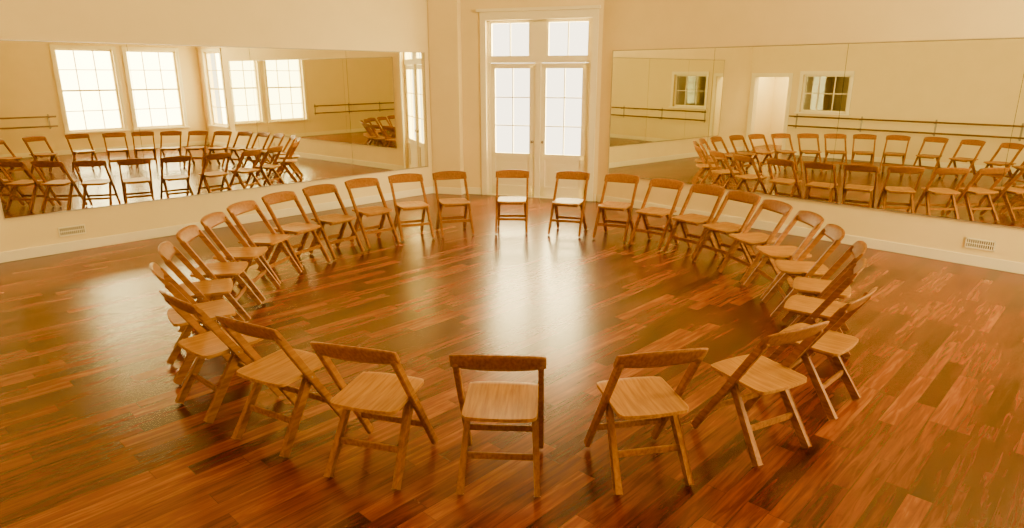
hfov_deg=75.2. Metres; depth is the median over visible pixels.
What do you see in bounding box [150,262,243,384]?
folding chair
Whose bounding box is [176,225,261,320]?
folding chair
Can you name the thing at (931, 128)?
wall mirror
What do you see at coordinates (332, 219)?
folding chair
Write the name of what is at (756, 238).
folding chair
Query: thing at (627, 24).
wall
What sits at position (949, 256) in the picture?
baseboard
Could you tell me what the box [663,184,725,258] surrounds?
folding chair
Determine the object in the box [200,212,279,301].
folding chair
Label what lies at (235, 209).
folding chair
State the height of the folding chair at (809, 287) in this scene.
0.853 m
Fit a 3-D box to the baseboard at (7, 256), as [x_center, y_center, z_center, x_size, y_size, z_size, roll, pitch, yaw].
[-4.253,-0.640,10.037,0.023,0.129,8.243,15,21,41]
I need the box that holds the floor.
[0,193,1023,527]
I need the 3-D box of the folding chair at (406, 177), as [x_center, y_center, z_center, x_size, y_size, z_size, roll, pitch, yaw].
[-1.404,-0.799,9.277,0.494,0.853,0.579,-7,17,-24]
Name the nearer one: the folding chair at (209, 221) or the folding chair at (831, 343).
the folding chair at (831, 343)
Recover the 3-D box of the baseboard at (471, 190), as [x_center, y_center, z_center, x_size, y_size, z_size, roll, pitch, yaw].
[0.057,-1.327,12.449,3.062,0.129,0.019,5,17,18]
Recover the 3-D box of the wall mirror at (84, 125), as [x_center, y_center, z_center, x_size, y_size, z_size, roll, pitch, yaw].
[-3.857,-2.186,10.028,0.021,2.070,6.590,15,21,41]
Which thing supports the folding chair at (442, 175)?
on the floor
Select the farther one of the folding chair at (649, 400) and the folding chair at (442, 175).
the folding chair at (442, 175)
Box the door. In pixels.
[476,5,600,200]
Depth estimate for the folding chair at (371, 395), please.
3.73 m
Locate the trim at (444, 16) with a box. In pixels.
[427,0,464,194]
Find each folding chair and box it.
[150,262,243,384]
[158,241,245,348]
[159,290,281,423]
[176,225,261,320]
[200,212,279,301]
[215,315,342,457]
[226,200,301,283]
[261,191,330,270]
[302,184,364,259]
[310,342,437,489]
[344,178,399,248]
[388,173,434,240]
[432,171,473,236]
[449,354,546,497]
[495,169,528,233]
[547,171,589,236]
[584,348,708,494]
[592,174,639,241]
[628,178,683,249]
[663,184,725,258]
[691,321,829,466]
[692,191,760,263]
[718,199,792,283]
[744,210,823,298]
[762,224,844,318]
[768,258,866,373]
[780,287,877,420]
[782,240,866,332]
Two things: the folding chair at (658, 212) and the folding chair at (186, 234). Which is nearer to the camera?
the folding chair at (186, 234)
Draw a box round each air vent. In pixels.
[58,224,85,236]
[964,237,995,251]
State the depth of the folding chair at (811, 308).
5.15 m
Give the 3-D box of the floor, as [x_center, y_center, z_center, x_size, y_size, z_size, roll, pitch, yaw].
[0.598,0.572,6.205,10.177,0.100,13.482,-15,21,-42]
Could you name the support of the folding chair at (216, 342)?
on the floor
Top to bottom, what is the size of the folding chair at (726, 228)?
0.853 m
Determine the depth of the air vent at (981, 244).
7.86 m
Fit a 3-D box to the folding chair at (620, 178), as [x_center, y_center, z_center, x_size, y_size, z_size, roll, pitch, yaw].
[1.448,-0.792,9.254,0.494,0.853,0.579,8,18,25]
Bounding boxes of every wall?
[0,0,432,251]
[460,0,603,200]
[597,0,1023,262]
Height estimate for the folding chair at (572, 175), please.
0.853 m
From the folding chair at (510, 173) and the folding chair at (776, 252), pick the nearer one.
the folding chair at (776, 252)
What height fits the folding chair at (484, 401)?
0.853 m
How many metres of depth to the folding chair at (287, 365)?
4.04 m
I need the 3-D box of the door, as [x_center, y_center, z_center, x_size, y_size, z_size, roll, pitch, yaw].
[0.459,-2.835,11.960,2.220,3.320,0.310,5,17,18]
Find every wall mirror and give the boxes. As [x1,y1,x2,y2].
[0,39,427,219]
[608,37,1023,228]
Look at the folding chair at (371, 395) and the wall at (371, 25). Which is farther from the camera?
the wall at (371, 25)
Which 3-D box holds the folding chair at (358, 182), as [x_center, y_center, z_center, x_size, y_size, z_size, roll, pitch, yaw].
[-1.872,-0.691,8.899,0.494,0.853,0.579,-13,21,-39]
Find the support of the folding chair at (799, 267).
on the floor
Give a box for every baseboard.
[0,186,432,262]
[465,187,595,200]
[597,194,1023,274]
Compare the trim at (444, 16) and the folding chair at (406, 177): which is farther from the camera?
the trim at (444, 16)
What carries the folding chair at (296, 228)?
on the floor
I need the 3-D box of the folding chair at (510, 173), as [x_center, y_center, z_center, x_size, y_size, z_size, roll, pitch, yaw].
[0.000,-0.906,9.654,0.494,0.853,0.579,1,16,2]
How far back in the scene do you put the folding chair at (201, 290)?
5.60 m
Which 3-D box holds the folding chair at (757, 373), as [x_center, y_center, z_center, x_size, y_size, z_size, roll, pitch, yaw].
[1.497,0.690,4.050,0.494,0.853,0.579,-8,18,-27]
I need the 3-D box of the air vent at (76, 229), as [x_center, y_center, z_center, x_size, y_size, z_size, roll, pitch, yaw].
[-5.660,-0.431,8.558,0.014,0.120,0.300,15,21,42]
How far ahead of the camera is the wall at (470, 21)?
11.99 m

